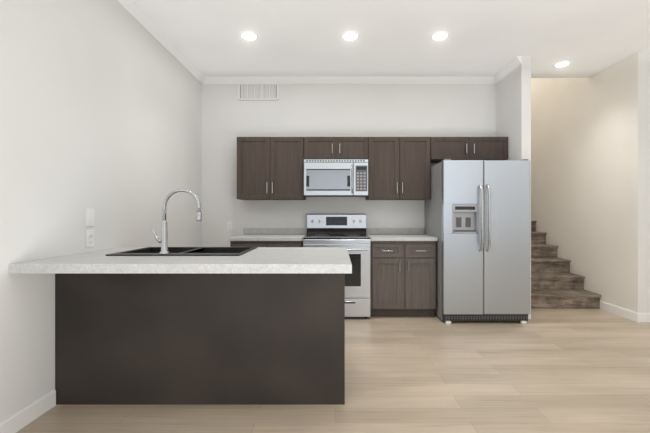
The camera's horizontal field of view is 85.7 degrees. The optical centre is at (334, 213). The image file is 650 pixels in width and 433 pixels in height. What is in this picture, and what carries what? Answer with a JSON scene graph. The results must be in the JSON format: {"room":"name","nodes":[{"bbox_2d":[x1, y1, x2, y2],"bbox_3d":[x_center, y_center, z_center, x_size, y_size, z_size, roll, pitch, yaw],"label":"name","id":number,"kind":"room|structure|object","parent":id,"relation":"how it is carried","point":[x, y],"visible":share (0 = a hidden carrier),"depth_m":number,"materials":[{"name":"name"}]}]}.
{"room":"kitchen","nodes":[
{"label":"kitchen","id":0,"kind":"room"},
{"bbox_2d":[0,0,201,421],"bbox_3d":[-1.810,-0.420,1.280,0.150,3.200,6.860,0,0,0],"label":"wall","id":1,"kind":"structure","parent":0,"point":[101,108],"depth_m":2.34,"materials":[{"name":"paint"}]},
{"bbox_2d":[0,389,55,432],"bbox_3d":[-1.729,1.130,0.095,0.013,0.100,4.130,0,0,0],"label":"baseboard","id":2,"kind":"structure","parent":1,"relation":"attached to","point":[25,416],"depth_m":1.97,"materials":[{"name":"white wood"}]},
{"bbox_2d":[86,209,93,226],"bbox_3d":[-1.729,0.025,2.474,0.012,0.126,0.085,0,0,0],"label":"switch plate","id":3,"kind":"object","parent":1,"relation":"attached to","point":[89,217],"visible":1,"depth_m":2.46,"materials":[{"name":"white plastic"}]},
{"bbox_2d":[86,230,93,247],"bbox_3d":[-1.730,0.173,2.474,0.009,0.122,0.085,0,0,0],"label":"outlet","id":4,"kind":"object","parent":1,"relation":"attached to","point":[89,238],"visible":1,"depth_m":2.46,"materials":[{"name":"white plastic"}]},
{"bbox_2d":[116,0,204,83],"bbox_3d":[-1.708,-1.731,1.280,0.053,0.078,6.560,0,0,0],"label":"crown molding","id":5,"kind":"structure","parent":1,"relation":"attached to","point":[133,9],"depth_m":3.40,"materials":[{"name":"white"}]},
{"bbox_2d":[16,309,649,432],"bbox_3d":[1.633,1.230,3.500,7.135,0.100,11.400,0,0,0],"label":"floor","id":6,"kind":"structure","parent":0,"point":[564,371],"depth_m":2.37,"materials":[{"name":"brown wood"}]},
{"bbox_2d":[55,276,200,404],"bbox_3d":[-1.285,0.748,2.478,0.897,0.864,0.622,0,0,0],"label":"base cabinet","id":7,"kind":"object","parent":6,"relation":"on","point":[164,324],"depth_m":2.17,"materials":[{"name":"brown wood"}]},
{"bbox_2d":[9,248,351,275],"bbox_3d":[-0.822,0.291,2.330,1.824,0.050,0.940,0,0,0],"label":"countertop","id":8,"kind":"structure","parent":7,"relation":"on","point":[262,261],"depth_m":1.92,"materials":[{"name":"white stone"}]},
{"bbox_2d":[151,188,201,251],"bbox_3d":[-1.027,0.045,2.267,0.331,0.423,0.062,0,0,0],"label":"faucet","id":9,"kind":"object","parent":8,"relation":"on","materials":[{"name":"silver metal"}]},
{"bbox_2d":[105,248,252,255],"bbox_3d":[-1.030,0.365,2.476,0.850,0.216,0.518,0,0,0],"label":"sink","id":10,"kind":"object","parent":8,"relation":"in","point":[128,251],"depth_m":2.48,"materials":[{"name":"black metal"}]},
{"bbox_2d":[229,228,306,246],"bbox_3d":[-0.777,0.682,4.237,0.825,0.995,0.642,0,0,0],"label":"base cabinet","id":11,"kind":"object","parent":6,"relation":"on","point":[271,237],"visible":0.17,"depth_m":3.97,"materials":[{"name":"white stone"}]},
{"bbox_2d":[201,276,344,404],"bbox_3d":[-0.388,0.748,2.478,0.897,0.864,0.622,0,0,0],"label":"base cabinet","id":12,"kind":"object","parent":6,"relation":"on","point":[266,340],"depth_m":2.17,"materials":[{"name":"brown wood"}]},
{"bbox_2d":[303,214,370,317],"bbox_3d":[0.020,0.591,4.201,0.756,1.178,0.714,0,0,0],"label":"range","id":13,"kind":"object","parent":6,"relation":"on","point":[348,231],"visible":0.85,"depth_m":3.91,"materials":[{"name":"silver metal"}]},
{"bbox_2d":[366,228,437,316],"bbox_3d":[0.780,0.682,4.237,0.751,0.995,0.642,0,0,0],"label":"base cabinet","id":14,"kind":"object","parent":6,"relation":"on","point":[402,272],"visible":0.94,"depth_m":3.96,"materials":[{"name":"brown wood"}]},
{"bbox_2d":[424,159,529,323],"bbox_3d":[1.625,0.295,4.112,0.931,1.769,0.889,0,0,0],"label":"fridge","id":15,"kind":"object","parent":6,"relation":"on","point":[477,218],"visible":1,"depth_m":3.74,"materials":[{"name":"grey metal"}]},
{"bbox_2d":[531,221,600,308],"bbox_3d":[2.755,-0.333,6.666,1.106,3.026,4.648,0,0,0],"label":"stairs","id":16,"kind":"structure","parent":6,"relation":"on","point":[556,283],"depth_m":4.65,"materials":[{"name":"brown wood"}]},
{"bbox_2d":[202,84,495,246],"bbox_3d":[0.180,-0.420,4.635,3.830,3.200,0.150,0,0,0],"label":"wall","id":17,"kind":"structure","parent":0,"point":[376,110],"depth_m":4.56,"materials":[{"name":"paint"}]},
{"bbox_2d":[227,222,232,230],"bbox_3d":[-1.370,0.160,4.555,0.072,0.116,0.009,0,0,0],"label":"outlet","id":18,"kind":"object","parent":17,"relation":"attached to","point":[229,226],"visible":1,"depth_m":4.55,"materials":[{"name":"white plastic"}]},
{"bbox_2d":[238,83,278,99],"bbox_3d":[-0.997,-1.592,4.553,0.525,0.220,0.012,0,0,0],"label":"air vent","id":19,"kind":"object","parent":17,"relation":"in","point":[258,91],"visible":1,"depth_m":4.55,"materials":[{"name":"grey metal"}]},
{"bbox_2d":[237,137,305,199],"bbox_3d":[-0.783,-0.556,4.372,0.810,0.753,0.372,0,0,0],"label":"upper cabinet","id":20,"kind":"object","parent":17,"relation":"attached to","point":[270,168],"visible":1,"depth_m":4.23,"materials":[{"name":"brown wood"}]},
{"bbox_2d":[304,137,367,158],"bbox_3d":[0.012,-0.796,4.372,0.772,0.273,0.372,0,0,0],"label":"upper cabinet","id":21,"kind":"object","parent":17,"relation":"attached to","point":[335,147],"visible":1,"depth_m":4.22,"materials":[{"name":"brown wood"}]},
{"bbox_2d":[304,159,367,196],"bbox_3d":[0.012,-0.434,4.324,0.764,0.428,0.467,0,0,0],"label":"over-the-range microwave","id":22,"kind":"object","parent":21,"relation":"attached to","point":[335,177],"visible":1,"depth_m":4.14,"materials":[{"name":"grey metal"}]},
{"bbox_2d":[204,77,496,83],"bbox_3d":[0.210,-1.731,4.534,3.770,0.078,0.053,0,0,0],"label":"crown molding","id":23,"kind":"structure","parent":17,"relation":"attached to","point":[208,80],"depth_m":4.53,"materials":[{"name":"white"}]},
{"bbox_2d":[366,137,429,199],"bbox_3d":[0.777,-0.556,4.372,0.751,0.753,0.372,0,0,0],"label":"upper cabinet","id":24,"kind":"object","parent":17,"relation":"attached to","point":[398,168],"visible":1,"depth_m":4.23,"materials":[{"name":"brown wood"}]},
{"bbox_2d":[430,137,507,162],"bbox_3d":[1.623,-0.796,4.372,0.932,0.273,0.372,0,0,0],"label":"upper cabinet","id":25,"kind":"object","parent":17,"relation":"attached to","point":[471,148],"visible":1,"depth_m":4.23,"materials":[{"name":"brown wood"}]},
{"bbox_2d":[132,0,649,77],"bbox_3d":[1.633,-1.895,1.205,7.035,0.250,6.710,0,0,0],"label":"ceiling","id":26,"kind":"structure","parent":0,"point":[485,38],"depth_m":3.47,"materials":[{"name":"paint"}]},
{"bbox_2d":[239,31,258,40],"bbox_3d":[-0.855,-1.766,3.480,0.192,0.008,0.192,0,0,0],"label":"recessed light","id":27,"kind":"object","parent":26,"relation":"in","point":[248,35],"visible":1,"depth_m":3.46,"materials":[{"name":"white"}]},
{"bbox_2d":[341,31,359,40],"bbox_3d":[0.150,-1.766,3.480,0.192,0.008,0.192,0,0,0],"label":"recessed light","id":28,"kind":"object","parent":26,"relation":"in","point":[350,35],"visible":1,"depth_m":3.47,"materials":[{"name":"white"}]},
{"bbox_2d":[430,31,449,40],"bbox_3d":[1.044,-1.766,3.480,0.192,0.008,0.192,0,0,0],"label":"recessed light","id":29,"kind":"object","parent":26,"relation":"in","point":[439,35],"visible":1,"depth_m":3.47,"materials":[{"name":"white"}]},
{"bbox_2d":[553,60,571,67],"bbox_3d":[2.680,-1.766,4.130,0.192,0.008,0.192,0,0,0],"label":"recessed light","id":30,"kind":"object","parent":26,"relation":"in","point":[562,64],"visible":1,"depth_m":4.13,"materials":[{"name":"white"}]},
{"bbox_2d":[496,56,530,318],"bbox_3d":[2.147,-1.570,6.465,0.105,5.500,5.070,0,0,0],"label":"wall","id":31,"kind":"structure","parent":0,"point":[513,106],"depth_m":4.02,"materials":[{"name":"paint"}]},
{"bbox_2d":[493,56,521,82],"bbox_3d":[2.068,-1.731,4.205,0.053,0.078,0.550,0,0,0],"label":"crown molding","id":32,"kind":"structure","parent":31,"relation":"attached to","point":[516,61],"depth_m":4.18,"materials":[{"name":"white"}]},
{"bbox_2d":[531,52,649,312],"bbox_3d":[4.230,-1.570,6.412,1.840,5.500,5.175,0,0,0],"label":"wall","id":33,"kind":"structure","parent":0,"point":[590,176],"depth_m":4.38,"materials":[{"name":"paint"}]},
{"bbox_2d":[600,301,634,320],"bbox_3d":[3.304,1.130,4.105,0.013,0.100,0.510,0,0,0],"label":"baseboard","id":34,"kind":"structure","parent":33,"relation":"attached to","point":[620,311],"depth_m":4.07,"materials":[{"name":"white wood"}]},
{"bbox_2d":[635,312,649,321],"bbox_3d":[4.149,1.130,3.818,1.703,0.100,0.013,0,0,0],"label":"baseboard","id":35,"kind":"structure","parent":33,"relation":"attached to","point":[639,317],"depth_m":3.81,"materials":[{"name":"white wood"}]}
]}

